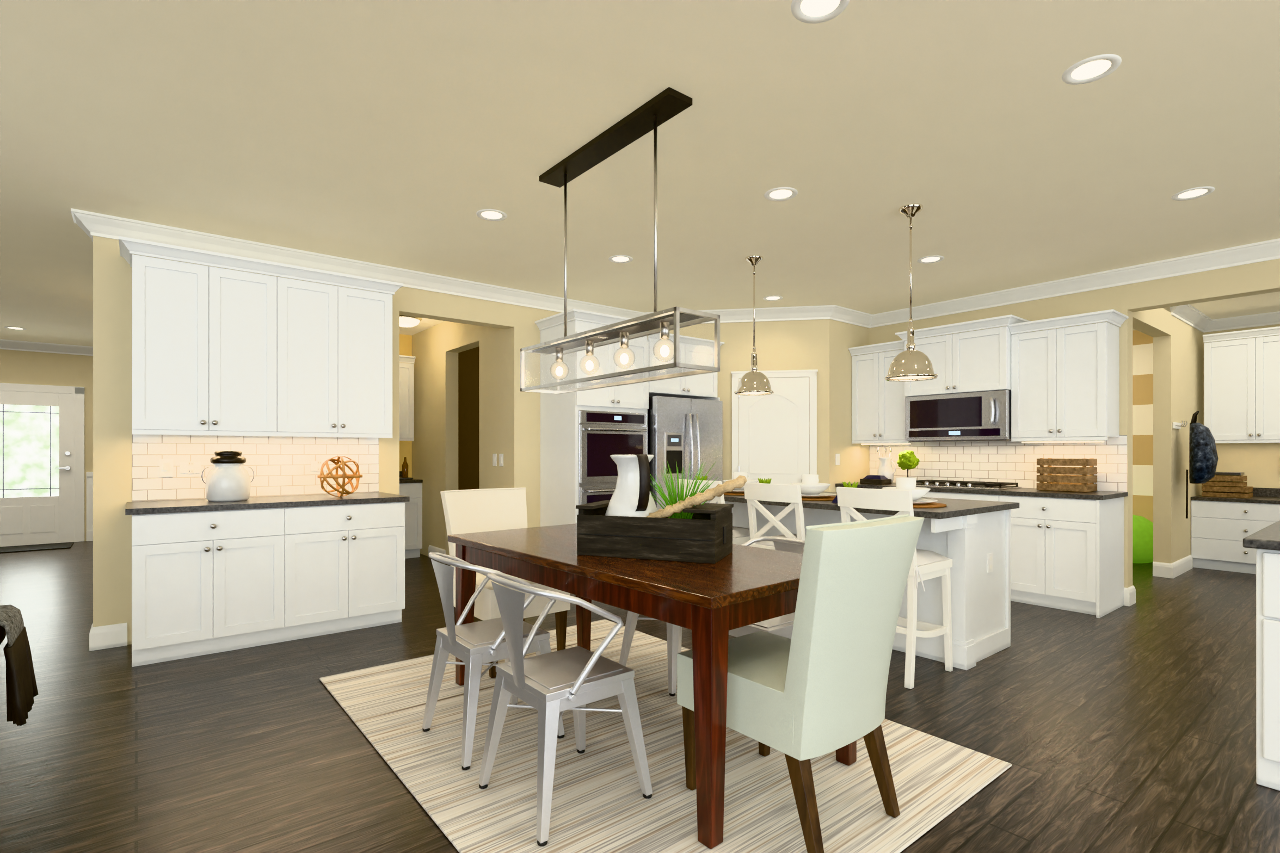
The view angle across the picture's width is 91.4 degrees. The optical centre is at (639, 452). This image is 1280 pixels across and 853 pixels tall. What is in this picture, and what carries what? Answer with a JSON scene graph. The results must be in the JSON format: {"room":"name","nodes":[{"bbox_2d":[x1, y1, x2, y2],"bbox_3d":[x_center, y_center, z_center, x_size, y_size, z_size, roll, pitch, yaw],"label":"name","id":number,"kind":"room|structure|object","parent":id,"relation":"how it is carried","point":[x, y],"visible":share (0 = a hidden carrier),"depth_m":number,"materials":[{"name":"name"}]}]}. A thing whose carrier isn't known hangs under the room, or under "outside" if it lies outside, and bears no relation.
{"room":"kitchen dining area","nodes":[
{"label":"kitchen dining area","id":0,"kind":"room"},
{"bbox_2d":[0,349,93,541],"bbox_3d":[-9.263,-0.120,7.506,7.000,2.700,0.185,0,0,-39],"label":"wall","id":1,"kind":"structure","parent":0,"point":[16,367],"depth_m":8.56,"materials":[{"name":"beige paint"}]},
{"bbox_2d":[0,383,84,553],"bbox_3d":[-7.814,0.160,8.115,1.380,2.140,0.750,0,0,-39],"label":"front door","id":2,"kind":"structure","parent":1,"relation":"in","point":[42,427],"depth_m":8.38,"materials":[{"name":"white wood"}]},
{"bbox_2d":[93,235,605,644],"bbox_3d":[-1.536,-0.120,5.499,4.930,2.700,0.150,0,0,-39],"label":"wall","id":3,"kind":"structure","parent":0,"point":[112,274],"depth_m":4.00,"materials":[{"name":"beige paint"}]},
{"bbox_2d":[399,315,422,327],"bbox_3d":[-2.534,-1.414,6.743,0.350,0.109,0.350,0,0,-39],"label":"light","id":4,"kind":"object","parent":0,"point":[405,321],"depth_m":6.66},
{"bbox_2d":[399,321,506,556],"bbox_3d":[-2.495,-0.120,6.672,4.910,2.700,2.880,0,0,-39],"label":"wall","id":5,"kind":"structure","parent":0,"point":[460,369],"depth_m":7.13,"materials":[{"name":"beige paint"}]},
{"bbox_2d":[492,453,503,466],"bbox_3d":[-1.349,0.071,5.950,0.009,0.116,0.218,0,0,-39],"label":"switch plates","id":6,"kind":"object","parent":5,"relation":"attached to","point":[494,455],"visible":1,"depth_m":5.95,"materials":[{"name":"white plastic"}]},
{"bbox_2d":[0,208,1279,355],"bbox_3d":[-0.281,-1.411,5.450,22.464,0.118,6.462,0,0,15],"label":"crown molding","id":7,"kind":"structure","parent":5,"relation":"attached to","point":[94,224],"depth_m":5.23,"materials":[{"name":"white wood"}]},
{"bbox_2d":[89,545,1192,651],"bbox_3d":[0.811,1.159,6.250,9.562,0.142,5.847,0,0,-39],"label":"baseboard","id":8,"kind":"structure","parent":5,"relation":"attached to","point":[104,637],"depth_m":5.00,"materials":[{"name":"white wood"}]},
{"bbox_2d":[0,0,1279,346],"bbox_3d":[-1.110,-1.510,4.564,18.000,0.080,18.500,0,0,-39],"label":"ceiling","id":9,"kind":"structure","parent":0,"point":[376,131],"depth_m":2.91,"materials":[{"name":"paint"}]},
{"bbox_2d":[4,0,1215,330],"bbox_3d":[-1.336,-1.467,3.715,13.489,0.006,5.603,0,0,12],"label":"cans","id":10,"kind":"object","parent":9,"relation":"attached to","point":[1091,69],"visible":1,"depth_m":2.42,"materials":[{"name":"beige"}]},
{"bbox_2d":[520,87,720,394],"bbox_3d":[-0.161,-0.899,2.953,0.243,1.139,1.250,0,0,-39],"label":"linear chandelier","id":11,"kind":"object","parent":9,"relation":"hanging from","point":[670,102],"visible":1,"depth_m":2.82,"materials":[{"name":"silver metal"}]},
{"bbox_2d":[734,255,773,395],"bbox_3d":[0.862,-0.956,4.715,0.299,1.027,0.299,0,0,-39],"label":"pendant light","id":12,"kind":"object","parent":9,"relation":"hanging from","point":[754,382],"visible":1,"depth_m":4.66,"materials":[{"name":"silver metal"}]},
{"bbox_2d":[884,203,938,382],"bbox_3d":[1.626,-0.956,3.751,0.299,1.027,0.299,0,0,-39],"label":"pendant light","id":13,"kind":"object","parent":9,"relation":"hanging from","point":[911,364],"visible":1,"depth_m":3.71,"materials":[{"name":"silver metal"}]},
{"bbox_2d":[0,540,1279,852],"bbox_3d":[-1.110,1.260,4.564,18.000,0.060,18.500,0,0,-39],"label":"floor","id":14,"kind":"structure","parent":0,"point":[1132,729],"depth_m":2.75,"materials":[{"name":"brown wood"}]},
{"bbox_2d":[0,604,38,725],"bbox_3d":[-2.680,0.789,1.044,2.338,0.879,0.991,0,0,-39],"label":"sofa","id":15,"kind":"object","parent":14,"relation":"on","point":[21,687],"visible":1,"depth_m":1.96,"materials":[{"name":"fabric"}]},
{"bbox_2d":[118,236,409,667],"bbox_3d":[-2.462,-0.019,4.232,1.640,2.498,0.656,0,0,-39],"label":"tall cabinet","id":16,"kind":"object","parent":14,"relation":"on","point":[293,376],"visible":0.98,"depth_m":4.09,"materials":[{"name":"white wood"}]},
{"bbox_2d":[201,451,254,502],"bbox_3d":[-2.697,0.151,4.094,0.248,0.327,0.248,0,0,-7],"label":"ceramic crock","id":17,"kind":"object","parent":16,"relation":"in","point":[228,480],"visible":1,"depth_m":4.01,"materials":[{"name":"white ceramic"}]},
{"bbox_2d":[317,456,362,496],"bbox_3d":[-2.133,0.169,4.446,0.290,0.290,0.290,0,0,-39],"label":"orb","id":18,"kind":"object","parent":16,"relation":"in","point":[335,477],"visible":1,"depth_m":4.38,"materials":[{"name":"brown wood"}]},
{"bbox_2d":[399,355,422,558],"bbox_3d":[-3.551,0.041,6.858,2.120,2.378,0.656,0,0,-39],"label":"pantry cabinets","id":19,"kind":"object","parent":14,"relation":"on","point":[411,487],"visible":0.09,"depth_m":7.34,"materials":[{"name":"white wood"}]},
{"bbox_2d":[534,308,648,526],"bbox_3d":[-0.426,0.001,5.843,0.870,2.458,0.704,0,0,-39],"label":"oven tower","id":20,"kind":"object","parent":14,"relation":"on","point":[580,431],"visible":0.6,"depth_m":5.60,"materials":[{"name":"white wood"}]},
{"bbox_2d":[319,619,1011,852],"bbox_3d":[-0.139,1.224,2.913,1.900,0.011,2.730,0,0,-39],"label":"area rug","id":21,"kind":"object","parent":14,"relation":"on","point":[598,805],"visible":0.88,"depth_m":2.35,"materials":[{"name":"beige fabric"}]},
{"bbox_2d":[422,552,564,770],"bbox_3d":[-0.642,0.821,2.700,0.465,0.789,0.461,0,0,-39],"label":"metal chair","id":22,"kind":"object","parent":21,"relation":"on","point":[477,644],"visible":0.76,"depth_m":2.57,"materials":[{"name":"silver metal"}]},
{"bbox_2d":[440,487,570,678],"bbox_3d":[-0.817,0.723,3.753,0.551,0.986,0.689,0,0,-39],"label":"chair","id":23,"kind":"object","parent":21,"relation":"on","point":[485,510],"visible":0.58,"depth_m":3.80,"materials":[{"name":"fabric"}]},
{"bbox_2d":[478,572,652,846],"bbox_3d":[-0.275,0.821,2.238,0.465,0.789,0.461,0,0,-39],"label":"metal chair","id":24,"kind":"object","parent":21,"relation":"on","point":[551,684],"visible":1,"depth_m":2.14,"materials":[{"name":"silver metal"}]},
{"bbox_2d":[618,611,681,696],"bbox_3d":[0.198,0.821,3.435,0.465,0.789,0.461,0,0,-39],"label":"metal chair","id":25,"kind":"object","parent":21,"relation":"on","point":[674,632],"visible":0.12,"depth_m":3.19,"materials":[{"name":"silver metal"}]},
{"bbox_2d":[447,523,856,849],"bbox_3d":[-0.061,0.826,2.880,0.959,0.782,1.917,0,0,-39],"label":"dining table","id":26,"kind":"object","parent":21,"relation":"on","point":[750,585],"visible":0.62,"depth_m":2.20,"materials":[{"name":"brown wood"}]},
{"bbox_2d":[575,454,746,563],"bbox_3d":[0.126,0.221,2.695,0.712,0.427,0.372,0,0,21],"label":"centerpiece","id":27,"kind":"object","parent":26,"relation":"on","point":[630,524],"visible":1,"depth_m":2.58,"materials":[{"name":"black wood"}]},
{"bbox_2d":[649,460,717,519],"bbox_3d":[0.184,0.228,2.686,0.346,0.383,0.326,0,0,-39],"label":"grass plant","id":28,"kind":"object","parent":27,"relation":"on","point":[681,509],"depth_m":2.64,"materials":[{"name":"green plant"}]},
{"bbox_2d":[728,536,804,638],"bbox_3d":[0.587,0.821,2.952,0.465,0.789,0.461,0,0,-39],"label":"metal chair","id":29,"kind":"object","parent":21,"relation":"on","point":[782,626],"visible":0.05,"depth_m":2.85,"materials":[{"name":"silver metal"}]},
{"bbox_2d":[677,514,924,852],"bbox_3d":[0.534,0.713,2.158,0.570,1.006,0.689,0,0,-39],"label":"chair","id":30,"kind":"object","parent":21,"relation":"on","point":[815,693],"visible":0.97,"depth_m":1.92,"materials":[{"name":"fabric"}]},
{"bbox_2d":[647,396,722,510],"bbox_3d":[0.307,0.345,6.363,0.884,1.750,0.778,0,0,-39],"label":"refrigerator","id":31,"kind":"object","parent":14,"relation":"on","point":[681,431],"visible":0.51,"depth_m":6.04,"materials":[{"name":"metal"}]},
{"bbox_2d":[677,479,764,546],"bbox_3d":[0.581,0.712,4.579,0.509,1.034,0.477,0,0,-39],"label":"counter stool","id":32,"kind":"object","parent":14,"relation":"on","point":[740,535],"visible":0.09,"depth_m":4.42,"materials":[{"name":"white wood"}]},
{"bbox_2d":[743,482,805,550],"bbox_3d":[0.989,0.712,4.072,0.509,1.034,0.477,0,0,-39],"label":"counter stool","id":33,"kind":"object","parent":14,"relation":"on","point":[754,492],"visible":0.21,"depth_m":3.92,"materials":[{"name":"white wood"}]},
{"bbox_2d":[677,491,1019,670],"bbox_3d":[1.354,0.773,4.431,1.070,0.914,2.060,0,0,-39],"label":"kitchen island","id":34,"kind":"object","parent":14,"relation":"on","point":[974,534],"visible":0.51,"depth_m":3.75,"materials":[{"name":"white wood"}]},
{"bbox_2d":[723,472,771,495],"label":"place setting","id":35,"kind":"object","parent":34,"relation":"on","point":[736,492],"depth_m":4.71,"materials":[{"name":"white ceramic"}]},
{"bbox_2d":[789,474,837,503],"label":"place setting","id":36,"kind":"object","parent":34,"relation":"on","point":[812,488],"depth_m":4.23,"materials":[{"name":"white ceramic"}]},
{"bbox_2d":[842,481,858,488],"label":"place setting","id":37,"kind":"object","parent":34,"relation":"on","point":[854,486],"depth_m":3.91,"materials":[{"name":"green plant"}]},
{"bbox_2d":[881,477,946,508],"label":"place setting","id":38,"kind":"object","parent":34,"relation":"on","point":[902,484],"depth_m":3.72,"materials":[{"name":"white ceramic"}]},
{"bbox_2d":[837,487,952,689],"bbox_3d":[1.428,0.712,3.528,0.509,1.034,0.477,0,0,-39],"label":"counter stool","id":39,"kind":"object","parent":14,"relation":"on","point":[925,565],"visible":0.48,"depth_m":3.37,"materials":[{"name":"white wood"}]},
{"bbox_2d":[835,435,1128,618],"bbox_3d":[2.949,0.545,5.693,0.658,1.370,2.270,0,0,-39],"label":"kitchen counter","id":40,"kind":"object","parent":14,"relation":"on","point":[1067,548],"visible":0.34,"depth_m":5.02,"materials":[{"name":"white wood"}]},
{"bbox_2d":[859,475,891,484],"bbox_3d":[2.366,0.270,6.275,0.180,0.090,0.240,0,0,-39],"label":"wood tray","id":41,"kind":"object","parent":40,"relation":"in","point":[869,479],"visible":1,"depth_m":6.21,"materials":[{"name":"brown wood"}]},
{"bbox_2d":[877,447,896,483],"bbox_3d":[2.527,0.131,6.428,0.176,0.368,0.160,0,0,10],"label":"pitcher","id":42,"kind":"object","parent":40,"relation":"on","point":[885,468],"visible":0.85,"depth_m":6.37,"materials":[{"name":"white ceramic"}]},
{"bbox_2d":[896,450,919,477],"bbox_3d":[2.677,0.145,6.241,0.216,0.341,0.201,0,0,-39],"label":"topiary plant","id":43,"kind":"object","parent":40,"relation":"in","point":[907,459],"visible":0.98,"depth_m":6.18,"materials":[{"name":"green plant"}]},
{"bbox_2d":[915,480,1021,490],"bbox_3d":[2.935,0.292,5.752,0.510,0.046,0.870,0,0,-39],"label":"gas cooktop","id":44,"kind":"object","parent":40,"relation":"in","point":[970,485],"visible":0.94,"depth_m":5.58,"materials":[{"name":"silver metal"}]},
{"bbox_2d":[1036,458,1097,492],"bbox_3d":[3.510,0.180,5.142,0.240,0.270,0.360,0,0,-39],"label":"crate","id":45,"kind":"object","parent":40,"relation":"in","point":[1059,482],"visible":1,"depth_m":5.05,"materials":[{"name":"brown wood"}]},
{"bbox_2d":[1132,514,1153,563],"bbox_3d":[5.540,0.960,7.228,0.880,0.539,0.880,0,0,-39],"label":"bean bag","id":46,"kind":"object","parent":14,"relation":"on","point":[1142,528],"visible":0.16,"depth_m":6.84,"materials":[{"name":"green fabric"}]},
{"bbox_2d":[1190,326,1279,574],"bbox_3d":[6.904,-0.019,5.816,0.640,2.498,2.600,0,0,-39],"label":"tall cabinet","id":47,"kind":"object","parent":14,"relation":"on","point":[1242,376],"visible":0.91,"depth_m":6.50,"materials":[{"name":"white wood"}]},
{"bbox_2d":[1242,520,1279,791],"bbox_3d":[3.562,0.773,1.684,1.300,0.914,2.650,0,0,-39],"label":"base cabinet","id":48,"kind":"object","parent":14,"relation":"on","point":[1266,541],"visible":1,"depth_m":2.28,"materials":[{"name":"wood"}]},
{"bbox_2d":[647,319,869,492],"bbox_3d":[1.266,-0.120,6.827,2.160,2.700,1.600,0,0,-39],"label":"wall","id":49,"kind":"structure","parent":0,"point":[823,345],"depth_m":6.43,"materials":[{"name":"beige paint"}]},
{"bbox_2d":[647,333,724,401],"bbox_3d":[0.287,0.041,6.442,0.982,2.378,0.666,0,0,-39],"label":"upper cabinet","id":50,"kind":"object","parent":49,"relation":"attached to","point":[693,350],"visible":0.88,"depth_m":6.20,"materials":[{"name":"white wood"}]},
{"bbox_2d":[730,369,817,484],"bbox_3d":[1.365,0.195,6.369,0.870,2.070,0.093,0,0,10],"label":"pantry door","id":51,"kind":"structure","parent":49,"relation":"in","point":[777,431],"depth_m":6.39,"materials":[{"name":"white wood"}]},
{"bbox_2d":[835,453,839,465],"bbox_3d":[2.029,0.070,6.406,0.072,0.116,0.009,0,0,-39],"label":"switch plate","id":52,"kind":"object","parent":49,"relation":"attached to","point":[837,455],"visible":1,"depth_m":6.40,"materials":[{"name":"white plastic"}]},
{"bbox_2d":[869,258,1279,588],"bbox_3d":[5.287,-0.120,3.440,0.150,2.700,8.720,0,0,-39],"label":"wall","id":53,"kind":"structure","parent":0,"point":[1261,277],"depth_m":5.04,"materials":[{"name":"beige paint"}]},
{"bbox_2d":[848,309,1128,445],"bbox_3d":[3.015,-0.620,5.743,0.483,1.075,2.275,0,0,-39],"label":"upper cabinet","id":54,"kind":"object","parent":53,"relation":"attached to","point":[1063,383],"depth_m":5.31,"materials":[{"name":"white wood"}]},
{"bbox_2d":[905,390,1011,442],"bbox_3d":[2.982,-0.319,5.793,0.466,0.432,0.905,0,0,-39],"label":"microwave","id":55,"kind":"object","parent":54,"relation":"attached to","point":[979,416],"visible":0.94,"depth_m":5.63,"materials":[{"name":"silver metal"}]},
{"bbox_2d":[1132,306,1202,567],"bbox_3d":[5.126,-0.120,6.149,3.000,2.700,0.140,0,0,-39],"label":"wall","id":56,"kind":"structure","parent":0,"point":[1177,345],"depth_m":6.21,"materials":[{"name":"beige paint"}]},
{"bbox_2d":[1172,410,1218,518],"bbox_3d":[5.495,0.113,6.160,0.493,1.050,0.300,0,0,-39],"label":"hanging bag","id":57,"kind":"object","parent":56,"relation":"attached to","point":[1203,456],"visible":1,"depth_m":6.01,"materials":[{"name":"blue fabric"}]},
{"bbox_2d":[1132,323,1279,522],"bbox_3d":[6.704,-0.120,6.689,0.165,2.700,12.000,0,0,-39],"label":"wall","id":58,"kind":"structure","parent":0,"point":[1260,462],"depth_m":7.38,"materials":[{"name":"beige paint"}]}
]}

